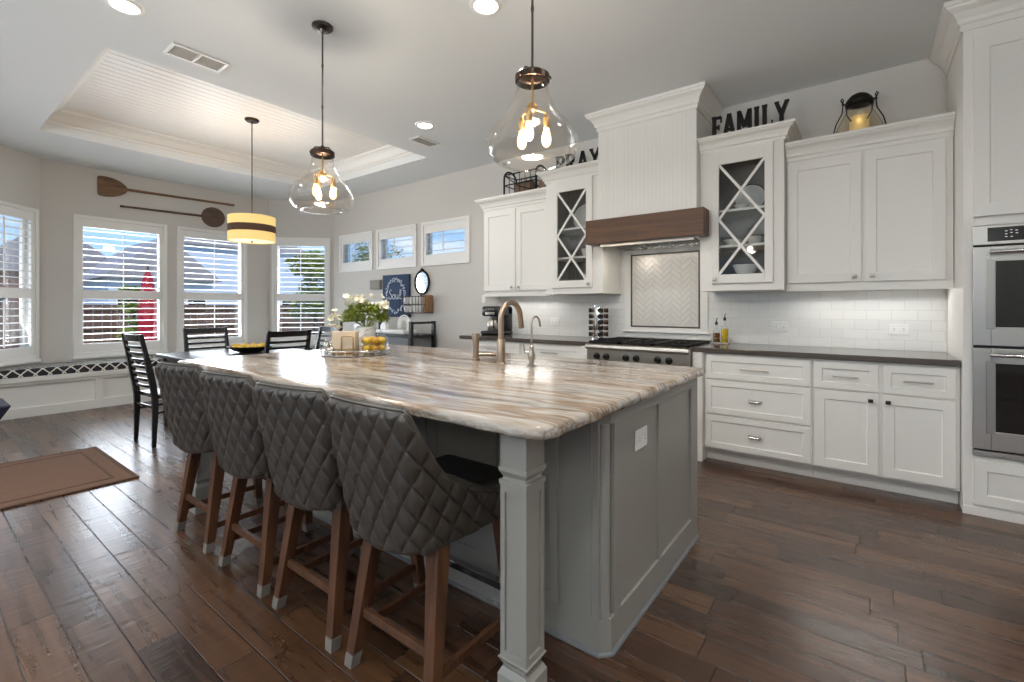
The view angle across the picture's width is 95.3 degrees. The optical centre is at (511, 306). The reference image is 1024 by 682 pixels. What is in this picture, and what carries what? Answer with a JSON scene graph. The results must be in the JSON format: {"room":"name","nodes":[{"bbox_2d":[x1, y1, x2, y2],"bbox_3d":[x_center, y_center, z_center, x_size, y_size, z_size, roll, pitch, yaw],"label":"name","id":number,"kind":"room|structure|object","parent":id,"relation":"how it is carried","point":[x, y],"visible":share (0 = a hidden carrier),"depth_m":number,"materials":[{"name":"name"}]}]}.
{"room":"kitchen","nodes":[
{"label":"kitchen","id":0,"kind":"room"},
{"bbox_2d":[0,144,39,369],"bbox_3d":[-5.855,-0.445,5.242,0.160,3.490,1.061,0,0,-8],"label":"wall","id":1,"kind":"structure","parent":0,"point":[19,171],"depth_m":5.59,"materials":[{"name":"grey"}]},
{"bbox_2d":[0,200,40,366],"bbox_3d":[-5.818,-0.263,5.259,0.178,1.875,0.996,0,0,-8],"label":"window","id":2,"kind":"structure","parent":1,"relation":"in","point":[22,355],"depth_m":5.63,"materials":[{"name":"white"}]},
{"bbox_2d":[40,159,268,363],"bbox_3d":[-5.071,-0.445,6.939,0.160,3.490,2.790,0,0,37],"label":"wall","id":3,"kind":"structure","parent":0,"point":[66,190],"depth_m":6.31,"materials":[{"name":"grey"}]},
{"bbox_2d":[72,214,167,358],"bbox_3d":[-5.391,-0.263,6.451,0.178,1.875,1.034,0,0,37],"label":"window","id":4,"kind":"structure","parent":3,"relation":"in","point":[109,349],"depth_m":6.36,"materials":[{"name":"white"}]},
{"bbox_2d":[97,176,234,205],"bbox_3d":[-4.996,-1.619,6.868,0.040,0.269,1.682,0,0,37],"label":"peel","id":5,"kind":"object","parent":3,"relation":"attached to","point":[107,186],"visible":1,"depth_m":6.36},
{"bbox_2d":[120,205,224,226],"bbox_3d":[-4.965,-1.403,6.909,0.036,0.310,1.310,0,0,37],"label":"peel","id":6,"kind":"object","parent":3,"relation":"attached to","point":[211,216],"visible":1,"depth_m":7.24,"materials":[{"name":"brown wood"}]},
{"bbox_2d":[176,226,246,351],"bbox_3d":[-4.714,-0.263,7.346,0.178,1.875,1.010,0,0,37],"label":"window","id":7,"kind":"structure","parent":3,"relation":"in","point":[181,232],"depth_m":7.26,"materials":[{"name":"white"}]},
{"bbox_2d":[269,200,333,349],"bbox_3d":[-3.651,-0.445,8.155,1.061,3.490,0.160,0,0,-8],"label":"wall","id":8,"kind":"structure","parent":0,"point":[290,221],"depth_m":8.09,"materials":[{"name":"grey"}]},
{"bbox_2d":[271,237,329,345],"bbox_3d":[-3.651,-0.263,8.116,0.981,1.875,0.178,0,0,-8],"label":"window","id":9,"kind":"structure","parent":8,"relation":"in","point":[276,297],"depth_m":8.06,"materials":[{"name":"white"}]},
{"bbox_2d":[0,0,951,201],"bbox_3d":[-2.324,-2.015,1.569,11.600,0.350,10.300,0,0,37],"label":"ceiling","id":10,"kind":"structure","parent":0,"point":[390,66],"depth_m":3.48,"materials":[{"name":"white"}]},
{"bbox_2d":[104,0,144,15],"bbox_3d":[-2.361,-1.833,2.846,0.196,0.011,0.196,0,0,37],"label":"recessed light","id":11,"kind":"object","parent":10,"relation":"in","point":[129,7],"visible":1,"depth_m":2.85,"materials":[{"name":"white"}]},
{"bbox_2d":[162,42,229,72],"bbox_3d":[-2.323,-1.835,3.443,0.200,0.010,0.370,0,0,37],"label":"ceiling vent","id":12,"kind":"object","parent":10,"relation":"in","point":[176,50],"visible":1,"depth_m":3.44,"materials":[{"name":"white"}]},
{"bbox_2d":[62,50,388,169],"bbox_3d":[-2.983,-2.092,5.297,2.650,0.035,3.150,0,0,37],"label":"ceiling","id":13,"kind":"structure","parent":10,"relation":"attached to","point":[124,89],"depth_m":5.03,"materials":[{"name":"white"}]},
{"bbox_2d":[227,117,275,243],"bbox_3d":[-2.878,-1.393,5.166,0.474,1.366,0.474,0,0,37],"label":"drum pendant light","id":14,"kind":"object","parent":13,"relation":"hanging from","point":[247,228],"visible":1,"depth_m":5.01,"materials":[{"name":"brown"}]},
{"bbox_2d":[229,238,273,242],"bbox_3d":[-2.878,-0.725,5.166,0.456,0.030,0.456,0,0,37],"label":"diffuser","id":15,"kind":"object","parent":14,"relation":"attached to","point":[239,240],"depth_m":5.13,"materials":[{"name":"white"}]},
{"bbox_2d":[45,48,414,182],"bbox_3d":[-2.983,-2.005,5.297,2.550,0.144,3.050,0,0,37],"label":"trim","id":16,"kind":"structure","parent":10,"relation":"attached to","point":[61,117],"depth_m":5.92,"materials":[{"name":"white"}]},
{"bbox_2d":[289,20,354,214],"bbox_3d":[-1.242,-1.234,3.058,0.399,1.211,0.399,0,0,-11],"label":"glass pendant light","id":17,"kind":"object","parent":10,"relation":"hanging from","point":[323,27],"visible":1,"depth_m":3.05,"materials":[{"name":"grey"}]},
{"bbox_2d":[409,136,440,147],"bbox_3d":[-0.969,-1.835,5.184,0.170,0.010,0.320,0,0,37],"label":"ceiling vent","id":18,"kind":"object","parent":10,"relation":"in","point":[418,139],"visible":1,"depth_m":5.17,"materials":[{"name":"white"}]},
{"bbox_2d":[415,121,434,128],"bbox_3d":[-0.880,-1.833,4.718,0.196,0.011,0.196,0,0,37],"label":"recessed light","id":19,"kind":"object","parent":10,"relation":"in","point":[422,124],"visible":1,"depth_m":4.71,"materials":[{"name":"white"}]},
{"bbox_2d":[470,0,501,15],"bbox_3d":[-0.159,-1.833,2.844,0.196,0.011,0.196,0,0,37],"label":"recessed light","id":20,"kind":"object","parent":10,"relation":"in","point":[481,7],"visible":1,"depth_m":2.85,"materials":[{"name":"white"}]},
{"bbox_2d":[487,0,577,172],"bbox_3d":[0.089,-1.234,2.051,0.399,1.211,0.399,0,0,-5],"label":"glass pendant light","id":21,"kind":"object","parent":10,"relation":"hanging from","point":[532,78],"visible":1,"depth_m":2.05,"materials":[{"name":"grey"}]},
{"bbox_2d":[0,400,1023,681],"bbox_3d":[-2.324,1.350,1.569,11.600,0.200,10.300,0,0,37],"label":"floor","id":22,"kind":"structure","parent":0,"point":[787,577],"depth_m":2.02,"materials":[{"name":"brown wood"}]},
{"bbox_2d":[0,398,10,419],"bbox_3d":[-4.857,0.827,3.986,0.564,0.853,0.738,0,0,37],"label":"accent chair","id":23,"kind":"object","parent":22,"relation":"on","point":[4,406],"visible":1,"depth_m":4.10,"materials":[{"name":"blue"}]},
{"bbox_2d":[0,446,138,509],"bbox_3d":[-3.769,1.243,3.048,1.220,0.012,1.845,0,0,37],"label":"floor mat","id":24,"kind":"object","parent":22,"relation":"on","point":[30,480],"visible":1,"depth_m":3.45,"materials":[{"name":"brown"}]},
{"bbox_2d":[0,366,161,420],"bbox_3d":[-4.764,1.024,6.707,0.592,0.452,3.882,0,0,37],"label":"window bench","id":25,"kind":"object","parent":22,"relation":"on","point":[32,396],"visible":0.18,"depth_m":5.56,"materials":[{"name":"white"}]},
{"bbox_2d":[0,348,312,378],"bbox_3d":[-4.784,0.751,6.721,0.530,0.092,3.762,0,0,37],"label":"bench cushion","id":26,"kind":"object","parent":25,"relation":"on","point":[109,364],"visible":0.42,"depth_m":5.65,"materials":[{"name":"fabric"}]},
{"bbox_2d":[120,333,164,447],"bbox_3d":[-3.278,0.745,4.406,0.461,1.010,0.567,0,0,34],"label":"dining chair","id":27,"kind":"object","parent":22,"relation":"on","point":[153,391],"visible":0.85,"depth_m":4.18,"materials":[{"name":"black"}]},
{"bbox_2d":[182,327,228,351],"bbox_3d":[-3.370,0.745,5.305,0.567,1.010,0.461,0,0,35],"label":"dining chair","id":28,"kind":"object","parent":22,"relation":"on","point":[186,331],"visible":0.32,"depth_m":5.43,"materials":[{"name":"black"}]},
{"bbox_2d":[155,361,287,553],"bbox_3d":[-1.610,0.769,2.643,0.542,0.961,0.615,0,0,37],"label":"bar stool","id":29,"kind":"object","parent":22,"relation":"on","point":[181,394],"visible":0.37,"depth_m":2.41,"materials":[{"name":"leather"}]},
{"bbox_2d":[155,346,303,425],"bbox_3d":[-2.950,0.870,5.052,1.100,0.760,1.200,0,0,37],"label":"dining table","id":30,"kind":"object","parent":22,"relation":"on","point":[174,357],"visible":0.27,"depth_m":4.89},
{"bbox_2d":[227,344,272,352],"bbox_3d":[-2.845,0.456,5.074,0.450,0.068,0.450,0,0,37],"label":"shallow bowl","id":31,"kind":"object","parent":30,"relation":"on","point":[246,349],"visible":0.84,"depth_m":4.92,"materials":[{"name":"black"}]},
{"bbox_2d":[198,370,354,597],"bbox_3d":[-1.143,0.769,2.289,0.531,0.961,0.604,0,0,37],"label":"bar stool","id":32,"kind":"object","parent":22,"relation":"on","point":[232,415],"visible":0.57,"depth_m":2.06,"materials":[{"name":"leather"}]},
{"bbox_2d":[264,329,311,353],"bbox_3d":[-2.487,0.745,4.953,0.567,1.010,0.461,0,0,37],"label":"dining chair","id":33,"kind":"object","parent":22,"relation":"on","point":[307,333],"visible":0.27,"depth_m":4.77,"materials":[{"name":"black"}]},
{"bbox_2d":[314,326,342,349],"bbox_3d":[-2.377,0.745,5.519,0.461,1.010,0.567,0,0,37],"label":"dining chair","id":34,"kind":"object","parent":22,"relation":"on","point":[321,328],"visible":0.17,"depth_m":5.79,"materials":[{"name":"black"}]},
{"bbox_2d":[252,381,425,653],"bbox_3d":[-0.718,0.769,1.968,0.537,0.961,0.612,0,0,37],"label":"bar stool","id":35,"kind":"object","parent":22,"relation":"on","point":[294,426],"visible":0.7,"depth_m":1.73,"materials":[{"name":"leather"}]},
{"bbox_2d":[338,319,435,347],"bbox_3d":[-1.867,0.723,6.848,1.680,1.055,0.450,0,0,37],"label":"console table","id":36,"kind":"object","parent":22,"relation":"on","point":[411,339],"visible":0.3,"depth_m":6.38,"materials":[{"name":"black"}]},
{"bbox_2d":[376,329,418,333],"bbox_3d":[-1.635,0.347,6.641,0.620,0.054,0.280,0,0,37],"label":"tray","id":37,"kind":"object","parent":36,"relation":"on","point":[386,331],"visible":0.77,"depth_m":6.52,"materials":[{"name":"white ceramic"}]},
{"bbox_2d":[397,315,410,329],"bbox_3d":[-1.533,0.213,6.626,0.283,0.209,0.024,0,0,37],"label":"ornament","id":38,"kind":"object","parent":37,"relation":"on","point":[399,323],"visible":0.96,"depth_m":6.63,"materials":[{"name":"white ceramic"}]},
{"bbox_2d":[325,394,502,681],"bbox_3d":[-0.300,0.769,1.645,0.536,0.962,0.582,0,0,37],"label":"bar stool","id":39,"kind":"object","parent":22,"relation":"on","point":[402,499],"visible":0.95,"depth_m":1.44,"materials":[{"name":"leather"}]},
{"bbox_2d":[189,378,699,681],"bbox_3d":[-0.490,0.808,2.706,2.614,0.883,1.547,0,0,37],"label":"kitchen island","id":40,"kind":"object","parent":22,"relation":"on","point":[597,517],"visible":0.53,"depth_m":1.76,"materials":[{"name":"grey"}]},
{"bbox_2d":[177,344,704,439],"bbox_3d":[-0.515,0.348,2.720,2.743,0.036,1.633,0,0,37],"label":"island countertop","id":41,"kind":"structure","parent":40,"relation":"on","point":[555,397],"depth_m":2.10,"materials":[{"name":"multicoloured stone"}]},
{"bbox_2d":[319,345,389,356],"bbox_3d":[-1.102,0.309,3.284,0.478,0.039,0.478,0,0,37],"label":"round tray","id":42,"kind":"object","parent":41,"relation":"on","point":[337,353],"visible":0.77,"depth_m":3.13,"materials":[{"name":"silver metal"}]},
{"bbox_2d":[333,336,360,352],"bbox_3d":[-1.172,0.259,3.285,0.184,0.122,0.111,0,0,0],"label":"napkin holder","id":43,"kind":"object","parent":42,"relation":"on","point":[341,349],"visible":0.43,"depth_m":3.23,"materials":[{"name":"gold metal"}]},
{"bbox_2d":[332,331,358,350],"bbox_3d":[-1.172,0.240,3.284,0.164,0.142,0.078,0,0,0],"label":"napkin stack","id":44,"kind":"object","parent":43,"relation":"in","point":[336,335],"visible":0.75,"depth_m":3.25,"materials":[{"name":"beige"}]},
{"bbox_2d":[327,293,389,348],"bbox_3d":[-1.192,0.109,3.683,0.494,0.440,0.292,0,0,6],"label":"flower arrangement","id":45,"kind":"object","parent":41,"relation":"on","point":[378,309],"visible":0.99,"depth_m":3.63,"materials":[{"name":"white plant"}]},
{"bbox_2d":[471,333,495,359],"bbox_3d":[-0.176,0.246,2.924,0.156,0.168,0.055,0,0,-8],"label":"lever","id":46,"kind":"object","parent":41,"relation":"on","point":[475,336],"visible":1,"depth_m":2.90,"materials":[{"name":"brown metal"}]},
{"bbox_2d":[496,300,523,364],"bbox_3d":[-0.006,0.143,2.781,0.060,0.373,0.249,0,0,37],"label":"kitchen faucet","id":47,"kind":"object","parent":41,"relation":"on","point":[500,341],"visible":1,"depth_m":2.69,"materials":[{"name":"brown metal"}]},
{"bbox_2d":[523,316,540,366],"bbox_3d":[0.128,0.189,2.619,0.127,0.282,0.060,0,0,-34],"label":"filter faucet","id":48,"kind":"object","parent":41,"relation":"on","point":[531,354],"visible":1,"depth_m":2.60,"materials":[{"name":"silver metal"}]},
{"bbox_2d":[635,425,646,451],"bbox_3d":[0.529,0.537,1.914,0.006,0.082,0.125,0,0,37],"label":"outlet plate","id":49,"kind":"object","parent":40,"relation":"attached to","point":[640,430],"depth_m":1.91,"materials":[{"name":"white"}]},
{"bbox_2d":[472,340,521,353],"bbox_3d":[-0.011,0.810,5.373,0.700,0.880,0.660,0,0,37],"label":"base cabinet","id":50,"kind":"object","parent":22,"relation":"on","point":[484,345],"visible":0.15,"depth_m":5.12,"materials":[{"name":"white"}]},
{"bbox_2d":[522,342,580,358],"bbox_3d":[0.565,0.810,4.937,0.736,0.880,0.660,0,0,37],"label":"base cabinet","id":51,"kind":"object","parent":22,"relation":"on","point":[555,350],"visible":0.18,"depth_m":4.67,"materials":[{"name":"white"}]},
{"bbox_2d":[459,334,597,345],"bbox_3d":[0.254,0.350,5.181,1.695,0.040,0.646,0,0,37],"label":"countertop","id":52,"kind":"structure","parent":51,"relation":"on","point":[546,339],"depth_m":4.92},
{"bbox_2d":[481,306,512,335],"bbox_3d":[-0.185,0.160,5.558,0.280,0.340,0.297,0,0,37],"label":"coffee maker","id":53,"kind":"object","parent":52,"relation":"on","point":[492,311],"visible":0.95,"depth_m":5.49,"materials":[{"name":"black"}]},
{"bbox_2d":[591,306,604,338],"bbox_3d":[0.890,0.157,4.806,0.150,0.344,0.150,0,0,37],"label":"spice carousel","id":54,"kind":"object","parent":52,"relation":"on","point":[595,312],"visible":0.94,"depth_m":4.78,"materials":[{"name":"silver metal"}]},
{"bbox_2d":[692,352,706,461],"bbox_3d":[1.704,0.810,4.059,0.082,0.880,0.670,0,0,37],"label":"pilaster","id":55,"kind":"object","parent":22,"relation":"on","point":[698,358],"visible":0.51,"depth_m":3.79,"materials":[{"name":"white"}]},
{"bbox_2d":[705,353,813,476],"bbox_3d":[2.042,0.810,3.819,0.746,0.880,0.660,0,0,37],"label":"base cabinet","id":56,"kind":"object","parent":22,"relation":"on","point":[759,409],"visible":1,"depth_m":3.57,"materials":[{"name":"white"}]},
{"bbox_2d":[693,343,960,366],"bbox_3d":[2.323,0.350,3.615,1.604,0.040,0.646,0,0,37],"label":"countertop","id":57,"kind":"structure","parent":56,"relation":"on","point":[848,354],"depth_m":3.38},
{"bbox_2d":[585,336,711,366],"bbox_3d":[1.268,0.427,4.333,0.938,0.245,0.728,0,0,37],"label":"gas rangetop","id":58,"kind":"object","parent":57,"relation":"on","point":[649,350],"visible":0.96,"depth_m":4.10,"materials":[{"name":"silver metal"}]},
{"bbox_2d":[711,338,729,343],"bbox_3d":[1.871,0.304,4.189,0.150,0.052,0.081,0,0,37],"label":"caddy","id":59,"kind":"object","parent":57,"relation":"on","point":[715,338],"visible":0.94,"depth_m":4.16,"materials":[{"name":"silver metal"}]},
{"bbox_2d":[721,313,728,342],"bbox_3d":[1.900,0.188,4.168,0.062,0.262,0.061,0,0,37],"label":"oil bottle","id":60,"kind":"object","parent":59,"relation":"in","point":[724,332],"visible":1,"depth_m":4.15,"materials":[{"name":"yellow glass"}]},
{"bbox_2d":[813,359,959,503],"bbox_3d":[2.649,0.810,3.360,0.772,0.880,0.660,0,0,37],"label":"base cabinet","id":61,"kind":"object","parent":22,"relation":"on","point":[893,427],"visible":1,"depth_m":3.11,"materials":[{"name":"white"}]},
{"bbox_2d":[930,0,1023,524],"bbox_3d":[3.236,-0.294,2.839,0.974,3.088,0.783,0,0,37],"label":"tall cabinet","id":62,"kind":"object","parent":22,"relation":"on","point":[978,45],"visible":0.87,"depth_m":2.78,"materials":[{"name":"white"}]},
{"bbox_2d":[972,223,1023,461],"bbox_3d":[3.235,0.203,2.784,0.770,1.370,0.696,0,0,37],"label":"double oven","id":63,"kind":"object","parent":62,"relation":"in","point":[997,250],"visible":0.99,"depth_m":2.73,"materials":[{"name":"silver"}]},
{"bbox_2d":[334,58,946,352],"bbox_3d":[1.081,-0.445,5.076,10.400,3.490,0.160,0,0,37],"label":"wall","id":64,"kind":"structure","parent":0,"point":[918,89],"depth_m":6.19,"materials":[{"name":"grey"}]},
{"bbox_2d":[339,231,372,272],"bbox_3d":[-2.567,-0.905,7.785,0.913,0.630,0.178,0,0,37],"label":"window","id":65,"kind":"structure","parent":64,"relation":"in","point":[367,236],"depth_m":7.75,"materials":[{"name":"white"}]},
{"bbox_2d":[370,280,381,289],"bbox_3d":[-2.155,-0.352,7.387,0.250,0.145,0.050,0,0,37],"label":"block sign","id":66,"kind":"object","parent":64,"relation":"attached to","point":[374,284],"visible":1,"depth_m":7.35,"materials":[{"name":"grey"}]},
{"bbox_2d":[376,224,416,269],"bbox_3d":[-1.740,-0.905,7.160,0.935,0.630,0.178,0,0,37],"label":"window","id":67,"kind":"structure","parent":64,"relation":"in","point":[407,230],"depth_m":7.11,"materials":[{"name":"white"}]},
{"bbox_2d":[383,274,410,316],"bbox_3d":[-1.759,-0.170,7.090,0.610,0.640,0.048,0,0,37],"label":"sign","id":68,"kind":"object","parent":64,"relation":"attached to","point":[394,286],"visible":0.91,"depth_m":7.06,"materials":[{"name":"blue"}]},
{"bbox_2d":[400,295,432,312],"bbox_3d":[-1.381,-0.040,6.724,0.556,0.260,0.154,0,0,37],"label":"wall basket","id":69,"kind":"object","parent":64,"relation":"attached to","point":[427,304],"visible":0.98,"depth_m":6.56,"materials":[{"name":"black metal"}]},
{"bbox_2d":[414,268,429,295],"bbox_3d":[-1.303,-0.356,6.748,0.318,0.414,0.035,0,0,37],"label":"oval mirror","id":70,"kind":"object","parent":64,"relation":"attached to","point":[421,281],"visible":1,"depth_m":6.74,"materials":[{"name":"black metal"}]},
{"bbox_2d":[416,272,427,292],"bbox_3d":[-1.300,-0.355,6.752,0.280,0.320,0.008,0,0,37],"label":"mirror glass","id":71,"kind":"object","parent":70,"relation":"attached to","point":[421,277],"depth_m":6.75,"materials":[{"name":"white"}]},
{"bbox_2d":[421,215,469,265],"bbox_3d":[-0.906,-0.905,6.530,0.944,0.630,0.178,0,0,37],"label":"window","id":72,"kind":"structure","parent":64,"relation":"in","point":[463,222],"depth_m":6.47,"materials":[{"name":"white"}]},
{"bbox_2d":[482,295,500,302],"bbox_3d":[-0.255,-0.098,5.772,0.059,0.095,0.300,0,0,37],"label":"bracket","id":73,"kind":"object","parent":64,"relation":"attached to","point":[484,299],"visible":0.76,"depth_m":5.73,"materials":[{"name":"white"}]},
{"bbox_2d":[474,187,551,296],"bbox_3d":[0.086,-0.701,5.447,1.026,1.158,0.423,0,0,37],"label":"upper cabinet","id":74,"kind":"object","parent":64,"relation":"attached to","point":[514,223],"visible":0.88,"depth_m":5.30,"materials":[{"name":"white"}]},
{"bbox_2d":[503,165,546,194],"bbox_3d":[0.159,-1.397,5.431,0.472,0.429,0.267,0,0,37],"label":"wire basket","id":75,"kind":"object","parent":74,"relation":"on","point":[506,174],"visible":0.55,"depth_m":5.38,"materials":[{"name":"black metal"}]},
{"bbox_2d":[515,181,534,192],"bbox_3d":[0.160,-1.320,5.433,0.260,0.260,0.140,0,0,37],"label":"pouch","id":76,"kind":"object","parent":75,"relation":"in","point":[525,184],"visible":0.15,"depth_m":5.36,"materials":[{"name":"brown"}]},
{"bbox_2d":[536,160,620,294],"bbox_3d":[0.701,-0.778,4.923,0.738,1.287,0.518,0,0,37],"label":"upper cabinet","id":77,"kind":"object","parent":64,"relation":"attached to","point":[568,188],"visible":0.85,"depth_m":4.82,"materials":[{"name":"white"}]},
{"bbox_2d":[558,256,585,262],"bbox_3d":[0.765,-0.510,4.941,0.588,0.020,0.365,0,0,37],"label":"shelf","id":78,"kind":"object","parent":77,"relation":"attached to","point":[578,259],"depth_m":4.91,"materials":[{"name":"white"}]},
{"bbox_2d":[558,226,585,235],"bbox_3d":[0.765,-0.810,4.941,0.588,0.020,0.365,0,0,37],"label":"shelf","id":79,"kind":"object","parent":77,"relation":"attached to","point":[575,231],"depth_m":4.94,"materials":[{"name":"white"}]},
{"bbox_2d":[573,204,585,226],"bbox_3d":[0.800,-0.977,5.052,0.303,0.296,0.075,0,0,37],"label":"plate","id":80,"kind":"object","parent":77,"relation":"on","point":[580,213],"visible":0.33,"depth_m":5.10,"materials":[{"name":"white ceramic"}]},
{"bbox_2d":[585,81,723,251],"bbox_3d":[1.324,-1.204,4.379,1.098,1.268,0.633,0,0,37],"label":"range hood","id":81,"kind":"object","parent":64,"relation":"attached to","point":[649,154],"visible":0.95,"depth_m":4.15,"materials":[{"name":"white"}]},
{"bbox_2d":[623,250,709,333],"bbox_3d":[1.505,-0.167,4.626,0.860,0.846,0.024,0,0,37],"label":"tile panel","id":82,"kind":"object","parent":64,"relation":"attached to","point":[662,293],"visible":0.96,"depth_m":4.62,"materials":[{"name":"white"}]},
{"bbox_2d":[499,246,946,351],"bbox_3d":[1.498,-0.140,4.654,4.174,0.940,0.010,0,0,37],"label":"backsplash","id":83,"kind":"structure","parent":64,"relation":"attached to","point":[858,319],"depth_m":3.96,"materials":[{"name":"tile"}]},
{"bbox_2d":[697,118,801,292],"bbox_3d":[2.005,-0.778,3.937,0.708,1.287,0.518,0,0,37],"label":"upper cabinet","id":84,"kind":"object","parent":64,"relation":"attached to","point":[732,161],"visible":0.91,"depth_m":3.85,"materials":[{"name":"white"}]},
{"bbox_2d":[712,116,721,135],"bbox_3d":[1.743,-1.521,3.971,0.080,0.198,0.019,0,0,39],"label":"decorative piece","id":85,"kind":"object","parent":84,"relation":"on","point":[715,127],"visible":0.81,"depth_m":3.97,"materials":[{"name":"black metal"}]},
{"bbox_2d":[723,113,734,132],"bbox_3d":[1.819,-1.521,3.909,0.103,0.198,0.019,0,0,39],"label":"decorative piece","id":86,"kind":"object","parent":84,"relation":"on","point":[729,121],"visible":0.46,"depth_m":3.90,"materials":[{"name":"black metal"}]},
{"bbox_2d":[719,242,764,252],"bbox_3d":[2.005,-0.510,4.003,0.558,0.020,0.365,0,0,37],"label":"shelf","id":87,"kind":"object","parent":84,"relation":"attached to","point":[751,247],"depth_m":3.99,"materials":[{"name":"white"}]},
{"bbox_2d":[719,205,764,219],"bbox_3d":[2.005,-0.810,4.003,0.558,0.020,0.365,0,0,37],"label":"shelf","id":88,"kind":"object","parent":84,"relation":"attached to","point":[746,213],"depth_m":3.99,"materials":[{"name":"white"}]},
{"bbox_2d":[737,108,751,129],"bbox_3d":[1.910,-1.521,3.835,0.112,0.198,0.019,0,0,39],"label":"decorative piece","id":89,"kind":"object","parent":84,"relation":"on","point":[747,122],"visible":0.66,"depth_m":3.82,"materials":[{"name":"black metal"}]},
{"bbox_2d":[732,263,759,273],"bbox_3d":[1.984,-0.308,3.966,0.216,0.114,0.216,0,0,37],"label":"bowl","id":90,"kind":"object","parent":84,"relation":"in","point":[739,268],"visible":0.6,"depth_m":3.90,"materials":[{"name":"white ceramic"}]},
{"bbox_2d":[734,184,764,206],"bbox_3d":[2.079,-0.952,4.074,0.255,0.250,0.065,0,0,37],"label":"plate","id":91,"kind":"object","parent":84,"relation":"on","point":[756,192],"visible":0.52,"depth_m":4.08,"materials":[{"name":"white ceramic"}]},
{"bbox_2d":[745,235,764,242],"bbox_3d":[2.046,-0.560,3.932,0.146,0.080,0.146,0,0,37],"label":"bowl","id":92,"kind":"object","parent":84,"relation":"on","point":[753,238],"visible":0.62,"depth_m":3.88,"materials":[{"name":"white ceramic"}]},
{"bbox_2d":[754,106,758,126],"bbox_3d":[1.981,-1.521,3.778,0.037,0.198,0.020,0,0,37],"label":"decorative piece","id":93,"kind":"object","parent":84,"relation":"on","point":[756,109],"visible":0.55,"depth_m":3.77,"materials":[{"name":"black metal"}]},
{"bbox_2d":[762,104,772,124],"bbox_3d":[2.041,-1.521,3.729,0.078,0.198,0.019,0,0,39],"label":"decorative piece","id":94,"kind":"object","parent":84,"relation":"on","point":[764,107],"visible":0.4,"depth_m":3.73,"materials":[{"name":"black metal"}]},
{"bbox_2d":[774,99,789,120],"bbox_3d":[2.119,-1.521,3.666,0.104,0.198,0.019,0,0,39],"label":"decorative piece","id":95,"kind":"object","parent":84,"relation":"on","point":[781,111],"visible":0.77,"depth_m":3.66,"materials":[{"name":"black metal"}]},
{"bbox_2d":[772,322,787,331],"bbox_3d":[2.311,0.170,4.026,0.125,0.082,0.009,0,0,37],"label":"electrical outlet","id":96,"kind":"object","parent":64,"relation":"attached to","point":[776,326],"visible":1,"depth_m":4.02,"materials":[{"name":"white"}]},
{"bbox_2d":[785,112,954,291],"bbox_3d":[2.642,-0.701,3.514,0.970,1.158,0.423,0,0,37],"label":"upper cabinet","id":97,"kind":"object","parent":64,"relation":"attached to","point":[870,208],"visible":1,"depth_m":3.36,"materials":[{"name":"white"}]},
{"bbox_2d":[833,91,886,133],"bbox_3d":[2.639,-1.402,3.546,0.314,0.442,0.314,0,0,-15],"label":"lantern","id":98,"kind":"object","parent":97,"relation":"on","point":[860,100],"visible":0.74,"depth_m":3.50,"materials":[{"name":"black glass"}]},
{"bbox_2d":[849,113,869,130],"bbox_3d":[2.639,-1.317,3.546,0.131,0.260,0.131,0,0,37],"label":"candle","id":99,"kind":"object","parent":98,"relation":"on","point":[859,121],"depth_m":3.50,"materials":[{"name":"beige wax"}]},
{"bbox_2d":[888,324,909,334],"bbox_3d":[2.942,0.170,3.549,0.125,0.082,0.009,0,0,37],"label":"electrical outlet","id":100,"kind":"object","parent":64,"relation":"attached to","point":[893,329],"visible":1,"depth_m":3.54,"materials":[{"name":"white"}]},
{"label":"outside","id":101,"kind":"structure","parent":0,"visible":0},
{"bbox_2d":[10,326,230,347],"bbox_3d":[-21.244,1.500,28.607,51.600,0.200,100.000,0,0,37],"label":"floor","id":102,"kind":"structure","parent":101,"point":[230,326],"depth_m":22.54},
{"bbox_2d":[0,237,107,328],"bbox_3d":[-30.059,-1.875,29.883,6.800,6.550,7.800,0,0,37],"label":"house","id":103,"kind":"structure","parent":102,"relation":"on","point":[93,259],"depth_m":26.69,"materials":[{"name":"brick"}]},
{"bbox_2d":[115,285,140,341],"bbox_3d":[-10.536,0.398,13.008,1.015,2.007,0.855,0,0,37],"label":"tree","id":104,"kind":"object","parent":102,"relation":"on","point":[136,288],"visible":0.31,"depth_m":12.86,"materials":[{"name":"green plant"}]},
{"bbox_2d":[137,266,156,340],"bbox_3d":[-9.550,0.150,12.239,0.560,2.500,0.560,0,0,37],"label":"patio umbrella","id":105,"kind":"object","parent":102,"relation":"on","point":[152,319],"visible":0.67,"depth_m":12.12,"materials":[{"name":"red fabric"}]},
{"bbox_2d":[83,239,221,331],"bbox_3d":[-21.071,-1.175,26.846,6.800,5.150,5.400,0,0,37],"label":"house","id":106,"kind":"structure","parent":102,"relation":"on","point":[190,283],"depth_m":24.68,"materials":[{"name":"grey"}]},
{"bbox_2d":[0,304,324,348],"bbox_3d":[-10.909,0.665,14.521,0.080,1.470,38.000,0,0,37],"label":"wooden fence","id":107,"kind":"object","parent":102,"relation":"on","point":[100,320],"visible":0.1,"depth_m":13.73,"materials":[{"name":"wood"}]},
{"bbox_2d":[184,237,306,322],"bbox_3d":[-24.535,-2.975,40.500,6.800,8.750,11.300,0,0,37],"label":"sky","id":108,"kind":"structure","parent":102,"relation":"on","point":[294,282],"depth_m":37.58,"materials":[{"name":"blue"}]},
{"bbox_2d":[285,249,324,334],"bbox_3d":[-6.071,-0.199,14.054,1.584,3.201,1.712,0,0,-8],"label":"tree","id":109,"kind":"object","parent":102,"relation":"on","point":[314,310],"visible":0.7,"depth_m":13.91,"materials":[{"name":"green plant"}]},
{"bbox_2d":[352,243,403,261],"bbox_3d":[-7.458,-1.183,25.059,3.002,5.172,3.493,0,0,37],"label":"tree","id":110,"kind":"object","parent":102,"relation":"on","point":[359,247],"visible":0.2,"depth_m":24.70,"materials":[{"name":"green plant"}]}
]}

